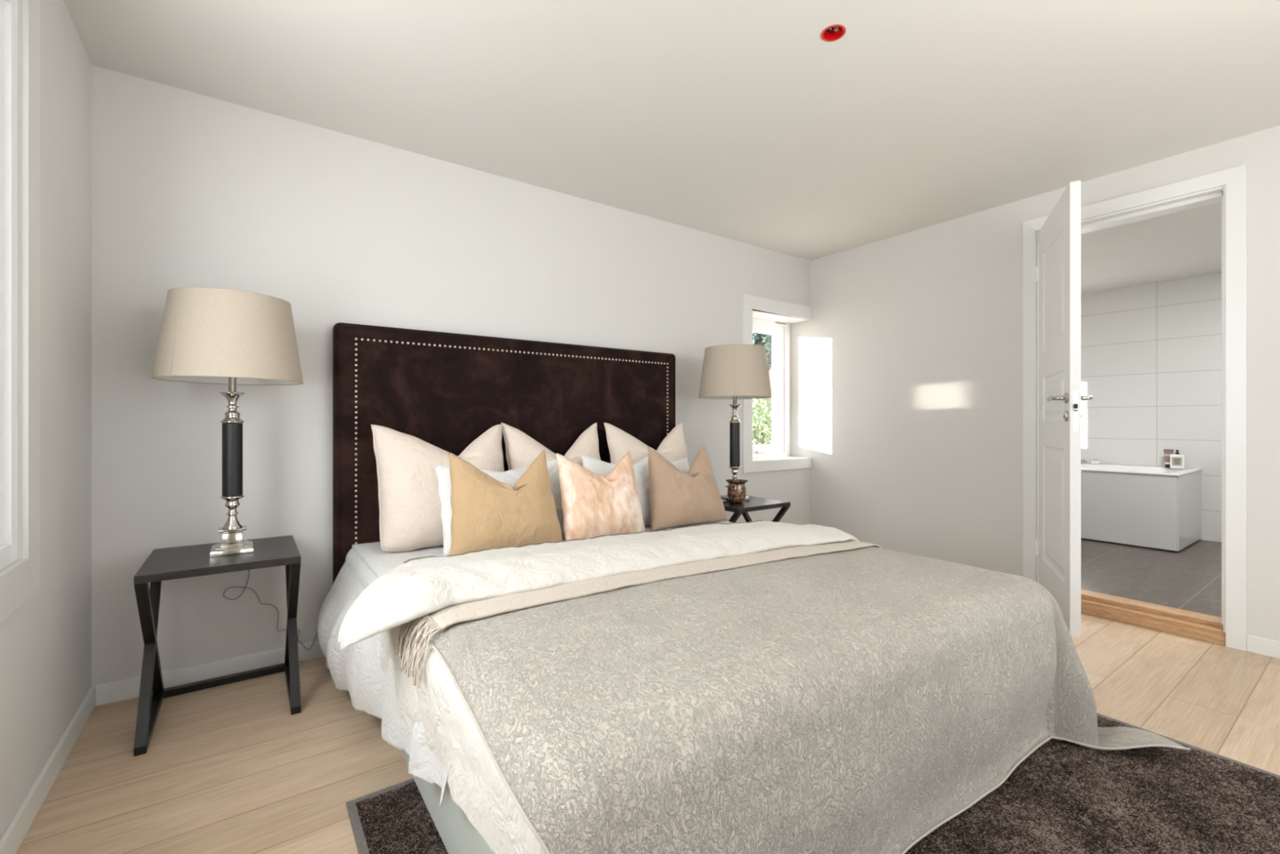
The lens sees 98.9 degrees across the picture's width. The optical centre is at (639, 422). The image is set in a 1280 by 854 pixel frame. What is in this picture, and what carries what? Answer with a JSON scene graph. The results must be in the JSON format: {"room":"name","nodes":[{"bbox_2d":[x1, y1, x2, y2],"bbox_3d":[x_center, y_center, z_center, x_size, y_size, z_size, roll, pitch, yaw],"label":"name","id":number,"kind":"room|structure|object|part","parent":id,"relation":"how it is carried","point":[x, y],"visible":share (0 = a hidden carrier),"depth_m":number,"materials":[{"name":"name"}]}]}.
{"room":"bedroom","nodes":[
{"label":"bedroom","id":0,"kind":"room"},
{"bbox_2d":[0,0,91,839],"bbox_3d":[-0.882,-0.138,0.208,0.250,2.375,4.300,0,0,-36],"label":"wall","id":1,"kind":"structure","parent":0,"point":[46,642],"depth_m":1.67,"materials":[{"name":"paint"}]},
{"bbox_2d":[0,0,39,622],"bbox_3d":[-1.138,-0.365,0.688,0.132,1.645,1.875,0,0,-36],"label":"window","id":2,"kind":"structure","parent":1,"relation":"in","point":[20,581],"depth_m":1.39,"materials":[{"name":"paint"}]},
{"bbox_3d":[-1.142,-0.370,0.685,0.082,1.340,1.579,0,0,-36],"label":"sash","id":3,"kind":"part","parent":2,"relation":"part of","materials":[{"name":"white paint"}]},
{"bbox_3d":[-1.145,-0.370,0.682,0.114,1.440,1.679,0,0,-36],"label":"frame","id":4,"kind":"part","parent":2,"relation":"part of","materials":[{"name":"white paint"}]},
{"bbox_2d":[0,684,96,853],"bbox_3d":[-0.775,1.012,0.284,0.012,0.076,4.300,0,0,-36],"label":"baseboard","id":5,"kind":"structure","parent":1,"relation":"attached to","point":[11,841],"depth_m":1.53,"materials":[{"name":"white paint"}]},
{"bbox_2d":[91,65,809,685],"bbox_3d":[-0.514,-0.138,3.312,4.462,2.375,0.320,0,0,-36],"label":"wall","id":6,"kind":"structure","parent":0,"point":[188,188],"depth_m":2.39,"materials":[{"name":"paint"}]},
{"bbox_2d":[95,640,324,706],"bbox_3d":[-0.316,1.012,3.250,4.188,0.076,0.012,0,0,-36],"label":"baseboard","id":7,"kind":"structure","parent":6,"relation":"attached to","point":[127,688],"depth_m":2.21,"materials":[{"name":"white paint"}]},
{"bbox_2d":[742,293,811,472],"bbox_3d":[0.989,-0.287,4.367,0.788,1.315,0.314,0,0,-36],"label":"window","id":8,"kind":"structure","parent":6,"relation":"in","point":[775,456],"depth_m":4.43,"materials":[{"name":"white paint"}]},
{"bbox_3d":[0.987,0.236,4.443,0.120,0.024,0.020,0,0,-36],"label":"handle","id":9,"kind":"part","parent":8,"relation":"part of","materials":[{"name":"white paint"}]},
{"bbox_3d":[0.950,-0.279,4.471,0.598,1.053,0.070,0,0,-36],"label":"sash","id":10,"kind":"part","parent":8,"relation":"part of","materials":[{"name":"white paint"}]},
{"bbox_3d":[0.953,-0.271,4.473,0.725,1.148,0.100,0,0,-36],"label":"frame","id":11,"kind":"part","parent":8,"relation":"part of","materials":[{"name":"white paint"}]},
{"bbox_2d":[15,613,1279,853],"bbox_3d":[0.862,1.100,1.518,4.612,0.100,4.800,0,0,-36],"label":"floor","id":12,"kind":"structure","parent":0,"point":[228,768],"depth_m":1.75,"materials":[{"name":"brown wood"}]},
{"bbox_2d":[133,534,301,755],"bbox_3d":[-1.542,0.766,2.037,0.448,0.567,0.456,0,0,-36],"label":"nightstand","id":13,"kind":"object","parent":12,"relation":"on","point":[188,561],"visible":0.99,"depth_m":1.97,"materials":[{"name":"black wood"}]},
{"bbox_3d":[-1.712,0.766,1.915,0.029,0.515,0.455,0,0,-36],"label":"leg","id":14,"kind":"part","parent":13,"relation":"part of","materials":[{"name":"black wood"}]},
{"bbox_3d":[-1.712,1.037,1.915,0.030,0.026,0.456,0,0,-36],"label":"rail","id":15,"kind":"part","parent":13,"relation":"part of","materials":[{"name":"black wood"}]},
{"bbox_3d":[-1.712,0.766,1.915,0.030,0.515,0.455,0,0,-36],"label":"leg","id":16,"kind":"part","parent":13,"relation":"part of","materials":[{"name":"black wood"}]},
{"bbox_2d":[151,286,317,649],"bbox_3d":[-1.480,0.271,2.104,0.592,1.467,0.493,0,0,-36],"label":"table lamp","id":17,"kind":"object","parent":13,"relation":"on","point":[230,337],"visible":0.98,"depth_m":1.92,"materials":[{"name":"beige fabric"}]},
{"bbox_3d":[-1.525,-0.308,2.048,0.452,0.303,0.452,0,0,-36],"label":"lamp shade","id":18,"kind":"part","parent":17,"relation":"part of","materials":[{"name":"fabric"}]},
{"bbox_3d":[-1.525,-0.107,2.048,0.080,0.219,0.080,0,0,-36],"label":"stem","id":19,"kind":"part","parent":17,"relation":"part of","materials":[{"name":"silver metal"}]},
{"bbox_3d":[-1.525,0.333,2.048,0.074,0.122,0.074,0,0,-36],"label":"stem","id":20,"kind":"part","parent":17,"relation":"part of","materials":[{"name":"silver metal"}]},
{"bbox_3d":[-1.486,0.740,2.278,0.401,0.529,0.202,0,0,-36],"label":"power cord","id":21,"kind":"part","parent":17,"relation":"part of","materials":[{"name":"black plastic"}]},
{"bbox_3d":[-1.372,1.037,2.159,0.030,0.026,0.456,0,0,-36],"label":"rail","id":22,"kind":"part","parent":13,"relation":"part of","materials":[{"name":"black wood"}]},
{"bbox_3d":[-1.372,0.766,2.159,0.029,0.515,0.455,0,0,-36],"label":"leg","id":23,"kind":"part","parent":13,"relation":"part of","materials":[{"name":"black wood"}]},
{"bbox_3d":[-1.372,0.766,2.159,0.030,0.515,0.455,0,0,-36],"label":"leg","id":24,"kind":"part","parent":13,"relation":"part of","materials":[{"name":"black wood"}]},
{"bbox_2d":[720,494,790,522],"bbox_3d":[0.603,0.766,3.392,0.448,0.567,0.456,0,0,-36],"label":"nightstand","id":25,"kind":"object","parent":12,"relation":"on","point":[755,504],"visible":0.23,"depth_m":3.27,"materials":[{"name":"black wood"}]},
{"bbox_2d":[720,497,728,502],"bbox_3d":[0.446,0.472,3.360,0.110,0.022,0.150,0,0,-44],"label":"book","id":26,"kind":"object","parent":25,"relation":"on","point":[724,500],"visible":0.15,"depth_m":3.33,"materials":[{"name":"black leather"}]},
{"bbox_2d":[697,344,772,501],"bbox_3d":[0.590,0.011,3.408,0.454,0.945,0.454,0,0,-36],"label":"table lamp","id":27,"kind":"object","parent":25,"relation":"on","point":[735,372],"visible":0.94,"depth_m":3.25,"materials":[{"name":"beige fabric"}]},
{"bbox_3d":[0.590,0.333,3.408,0.074,0.122,0.074,0,0,-36],"label":"stem","id":28,"kind":"part","parent":27,"relation":"part of","materials":[{"name":"silver metal"}]},
{"bbox_3d":[0.590,-0.107,3.408,0.080,0.219,0.080,0,0,-36],"label":"stem","id":29,"kind":"part","parent":27,"relation":"part of","materials":[{"name":"silver metal"}]},
{"bbox_3d":[0.590,-0.308,3.408,0.452,0.303,0.452,0,0,-36],"label":"lamp shade","id":30,"kind":"part","parent":27,"relation":"part of","materials":[{"name":"fabric"}]},
{"bbox_3d":[0.433,0.766,3.271,0.030,0.515,0.455,0,0,-36],"label":"leg","id":31,"kind":"part","parent":25,"relation":"part of","materials":[{"name":"black wood"}]},
{"bbox_2d":[725,479,747,503],"bbox_3d":[0.584,0.416,3.302,0.134,0.134,0.134,0,0,-36],"label":"candle holder","id":32,"kind":"object","parent":25,"relation":"on","point":[736,489],"visible":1,"depth_m":3.26,"materials":[{"name":"brown glass"}]},
{"bbox_3d":[0.773,0.766,3.514,0.029,0.515,0.455,0,0,-36],"label":"leg","id":33,"kind":"part","parent":25,"relation":"part of","materials":[{"name":"black wood"}]},
{"bbox_3d":[0.773,0.766,3.514,0.030,0.515,0.455,0,0,-36],"label":"leg","id":34,"kind":"part","parent":25,"relation":"part of","materials":[{"name":"black wood"}]},
{"bbox_2d":[346,712,1279,853],"bbox_3d":[0.769,1.044,1.242,2.260,0.011,2.260,0,0,-36],"label":"rug","id":35,"kind":"object","parent":12,"relation":"on","point":[1065,797],"visible":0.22,"depth_m":1.47,"materials":[{"name":"brown carpet"}]},
{"bbox_2d":[333,322,675,853],"bbox_3d":[0.009,0.295,2.193,1.950,1.485,2.092,0,0,-36],"label":"bed","id":36,"kind":"object","parent":35,"relation":"on","point":[444,390],"visible":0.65,"depth_m":2.70,"materials":[{"name":"brown fabric"}]},
{"bbox_3d":[-0.576,0.286,3.010,1.950,1.467,0.084,0,0,-36],"label":"headboard","id":37,"kind":"part","parent":36,"relation":"part of","materials":[{"name":"brown fabric"}]},
{"bbox_3d":[-0.543,0.291,2.968,1.770,1.318,0.027,0,0,-36],"label":"headboard panel","id":38,"kind":"part","parent":36,"relation":"part of","materials":[{"name":"brown fabric"}]},
{"bbox_2d":[317,520,731,806],"bbox_3d":[-0.121,0.779,2.276,1.988,0.477,1.630,0,0,-36],"label":"sheet","id":39,"kind":"object","parent":36,"relation":"on","point":[355,668],"visible":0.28,"depth_m":1.82,"materials":[{"name":"white fabric"}]},
{"bbox_2d":[370,424,504,551],"bbox_3d":[-0.873,0.275,2.461,0.588,0.533,0.283,0,0,-32],"label":"cushion","id":40,"kind":"object","parent":39,"relation":"on","point":[410,504],"visible":0.57,"depth_m":2.32,"materials":[{"name":"fabric"}]},
{"bbox_2d":[435,459,564,555],"bbox_3d":[-0.587,0.362,2.441,0.596,0.367,0.181,0,0,-37],"label":"pillow","id":41,"kind":"object","parent":39,"relation":"on","point":[511,477],"visible":0.21,"depth_m":2.42,"materials":[{"name":"white fabric"}]},
{"bbox_2d":[448,449,562,555],"bbox_3d":[-0.556,0.331,2.284,0.496,0.421,0.183,0,0,-33],"label":"cushion","id":42,"kind":"object","parent":39,"relation":"on","point":[488,513],"visible":0.91,"depth_m":2.21,"materials":[{"name":"beige fabric"}]},
{"bbox_2d":[501,422,600,470],"bbox_3d":[-0.423,0.270,2.838,0.557,0.539,0.230,0,0,-32],"label":"cushion","id":43,"kind":"object","parent":39,"relation":"on","point":[522,450],"visible":0.3,"depth_m":2.76,"materials":[{"name":"fabric"}]},
{"bbox_2d":[555,450,645,541],"bbox_3d":[-0.172,0.339,2.555,0.436,0.404,0.182,0,0,-31],"label":"cushion","id":44,"kind":"object","parent":39,"relation":"on","point":[593,504],"visible":0.96,"depth_m":2.48,"materials":[{"name":"pink fabric"}]},
{"bbox_2d":[580,454,650,525],"bbox_3d":[-0.061,0.355,2.867,0.474,0.381,0.175,0,0,-35],"label":"pillow","id":45,"kind":"object","parent":39,"relation":"on","point":[641,469],"visible":0.24,"depth_m":2.85,"materials":[{"name":"white fabric"}]},
{"bbox_2d":[604,422,689,468],"bbox_3d":[0.080,0.270,3.198,0.579,0.540,0.225,0,0,-34],"label":"cushion","id":46,"kind":"object","parent":39,"relation":"on","point":[673,447],"visible":0.39,"depth_m":3.12,"materials":[{"name":"fabric"}]},
{"bbox_2d":[670,457,688,473],"bbox_3d":[0.194,0.377,3.111,0.305,0.338,0.142,0,0,-35],"label":"pillow","id":47,"kind":"object","parent":39,"relation":"on","point":[682,464],"visible":0.12,"depth_m":3.19,"materials":[{"name":"white fabric"}]},
{"bbox_2d":[647,444,726,530],"bbox_3d":[0.239,0.332,2.913,0.523,0.418,0.190,0,0,-40],"label":"cushion","id":48,"kind":"object","parent":39,"relation":"on","point":[677,497],"visible":1,"depth_m":2.83,"materials":[{"name":"beige fabric"}]},
{"bbox_2d":[337,520,858,853],"bbox_3d":[0.236,0.665,1.799,2.097,0.513,1.310,0,0,-36],"label":"duvet","id":49,"kind":"object","parent":36,"relation":"on","point":[413,589],"visible":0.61,"depth_m":1.50,"materials":[{"name":"white fabric"}]},
{"bbox_2d":[408,546,1191,853],"bbox_3d":[0.523,0.759,1.571,2.036,0.552,1.181,0,0,-36],"label":"quilt","id":50,"kind":"object","parent":49,"relation":"on","point":[860,700],"visible":0.88,"depth_m":1.18,"materials":[{"name":"grey fabric"}]},
{"bbox_2d":[395,539,882,688],"bbox_3d":[0.188,0.588,1.943,1.960,0.227,0.346,0,0,-36],"label":"throw blanket","id":51,"kind":"object","parent":50,"relation":"on","point":[441,619],"visible":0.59,"depth_m":1.53,"materials":[{"name":"beige fabric"}]},
{"bbox_2d":[63,0,1279,260],"bbox_3d":[0.862,-1.385,1.518,4.612,0.120,4.800,0,0,-36],"label":"ceiling","id":52,"kind":"structure","parent":0,"point":[735,120],"depth_m":2.17,"materials":[{"name":"paint"}]},
{"bbox_2d":[820,24,845,41],"bbox_3d":[0.657,-1.354,1.863,0.080,0.062,0.080,0,0,-36],"label":"junction box","id":53,"kind":"object","parent":52,"relation":"attached to","point":[833,33],"visible":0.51,"depth_m":1.88,"materials":[{"name":"red plastic"}]},
{"bbox_2d":[790,125,1279,640],"bbox_3d":[2.612,-0.138,2.906,0.150,2.375,4.620,0,0,-36],"label":"wall","id":54,"kind":"structure","parent":0,"point":[906,368],"depth_m":3.58,"materials":[{"name":"paint"}]},
{"bbox_2d":[1035,180,1093,637],"bbox_3d":[2.160,-0.062,2.834,0.164,2.085,0.745,0,0,27],"label":"door","id":55,"kind":"structure","parent":54,"relation":"in","point":[1058,273],"depth_m":2.65,"materials":[{"name":"white paint"}]},
{"bbox_3d":[1.999,-0.115,2.630,0.062,0.052,0.165,0,0,27],"label":"handle","id":56,"kind":"part","parent":55,"relation":"part of","materials":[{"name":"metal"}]},
{"bbox_3d":[1.994,-0.055,2.507,0.022,0.190,0.002,0,0,27],"label":"lock plate","id":57,"kind":"part","parent":55,"relation":"part of","materials":[{"name":"white metal"}]},
{"bbox_3d":[2.090,-0.115,2.584,0.062,0.052,0.165,0,0,27],"label":"handle","id":58,"kind":"part","parent":55,"relation":"part of","materials":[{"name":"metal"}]},
{"bbox_2d":[1022,164,1246,651],"bbox_3d":[2.591,-0.068,2.924,0.164,2.236,0.892,0,0,-36],"label":"trim","id":59,"kind":"structure","parent":54,"relation":"attached to","point":[1228,187],"depth_m":2.58,"materials":[{"name":"white paint"}]},
{"bbox_2d":[1080,589,1225,645],"bbox_3d":[2.599,1.004,2.930,0.164,0.092,0.758,0,0,-36],"label":"door threshold","id":60,"kind":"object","parent":54,"relation":"attached to","point":[1197,625],"depth_m":2.80,"materials":[{"name":"brown wood"}]},
{"bbox_2d":[1246,634,1279,658],"bbox_3d":[3.341,1.012,1.749,0.012,0.076,1.890,0,0,-36],"label":"baseboard","id":61,"kind":"structure","parent":54,"relation":"attached to","point":[1259,645],"depth_m":2.47,"materials":[{"name":"white paint"}]},
{"bbox_2d":[1080,272,1221,542],"bbox_3d":[4.564,-0.056,4.722,0.150,2.312,3.500,0,0,-36],"label":"wall","id":62,"kind":"structure","parent":0,"point":[1151,353],"depth_m":4.73,"materials":[{"name":"white tile"}]},
{"bbox_2d":[1080,202,1221,293],"bbox_3d":[3.550,-1.262,3.996,2.644,0.100,3.500,0,0,-36],"label":"ceiling","id":63,"kind":"structure","parent":0,"point":[1187,243],"depth_m":3.85,"materials":[{"name":"paint"}]},
{"bbox_2d":[1080,538,1221,617],"bbox_3d":[3.551,1.032,3.874,2.484,0.135,3.300,0,0,-36],"label":"floor","id":64,"kind":"structure","parent":0,"point":[1188,578],"depth_m":3.50,"materials":[{"name":"grey tile"}]},
{"bbox_2d":[1080,462,1201,551],"bbox_3d":[3.801,0.671,4.974,0.790,0.587,1.722,0,0,-36],"label":"bathtub","id":65,"kind":"object","parent":64,"relation":"on","point":[1159,508],"visible":0.53,"depth_m":4.28,"materials":[{"name":"white ceramic"}]},
{"bbox_2d":[1080,458,1087,463],"bbox_3d":[4.129,0.358,5.105,0.050,0.040,0.054,0,0,-36],"label":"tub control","id":66,"kind":"object","parent":65,"relation":"on","point":[1082,460],"visible":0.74,"depth_m":5.09,"materials":[{"name":"metal"}]},
{"bbox_2d":[1091,459,1100,463],"bbox_3d":[4.184,0.358,5.028,0.050,0.040,0.054,0,0,-36],"label":"soap dish","id":67,"kind":"object","parent":65,"relation":"on","point":[1094,461],"visible":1,"depth_m":5.01,"materials":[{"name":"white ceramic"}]},
{"bbox_2d":[1080,462,1201,476],"bbox_3d":[3.801,0.590,4.974,0.790,0.423,1.722,0,0,-36],"label":"bathtub rim","id":68,"kind":"object","parent":65,"relation":"in","point":[1087,469],"depth_m":4.47,"materials":[{"name":"white ceramic"}]},
{"bbox_2d":[1163,448,1173,467],"bbox_3d":[4.462,0.301,4.622,0.044,0.153,0.047,0,0,7],"label":"tube","id":69,"kind":"object","parent":65,"relation":"on","point":[1167,452],"visible":0.71,"depth_m":4.62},
{"bbox_2d":[1169,449,1184,468],"bbox_3d":[4.453,0.302,4.538,0.066,0.152,0.084,0,0,-41],"label":"soap bottle","id":70,"kind":"object","parent":65,"relation":"on","point":[1177,460],"visible":1,"depth_m":4.52,"materials":[{"name":"white ceramic"}]},
{"bbox_3d":[4.303,0.676,4.287,0.773,0.553,0.012,0,0,-36],"label":"panel","id":71,"kind":"part","parent":65,"relation":"part of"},
{"label":"outside","id":72,"kind":"structure","parent":0,"visible":0},
{"bbox_3d":[-7.611,1.600,16.691,36.000,0.100,29.660,0,0,-36],"label":"ground","id":73,"kind":"structure","parent":72,"visible":0},
{"bbox_2d":[752,390,772,444],"bbox_3d":[2.079,0.481,9.580,1.553,2.145,1.240,0,0,-36],"label":"bush","id":74,"kind":"object","parent":73,"relation":"on","point":[762,428],"visible":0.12,"depth_m":9.30,"materials":[{"name":"green plant"}]},
{"bbox_2d":[752,332,772,436],"bbox_3d":[2.702,-0.596,12.781,2.272,4.298,2.060,0,0,-36],"label":"tree","id":75,"kind":"object","parent":73,"relation":"on","point":[758,339],"visible":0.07,"depth_m":12.11,"materials":[{"name":"green plant"}]},
{"bbox_2d":[759,359,772,435],"bbox_3d":[5.035,-0.700,23.077,14.600,4.500,3.800,0,0,-36],"label":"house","id":76,"kind":"structure","parent":73,"relation":"on","point":[770,371],"depth_m":21.25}
]}

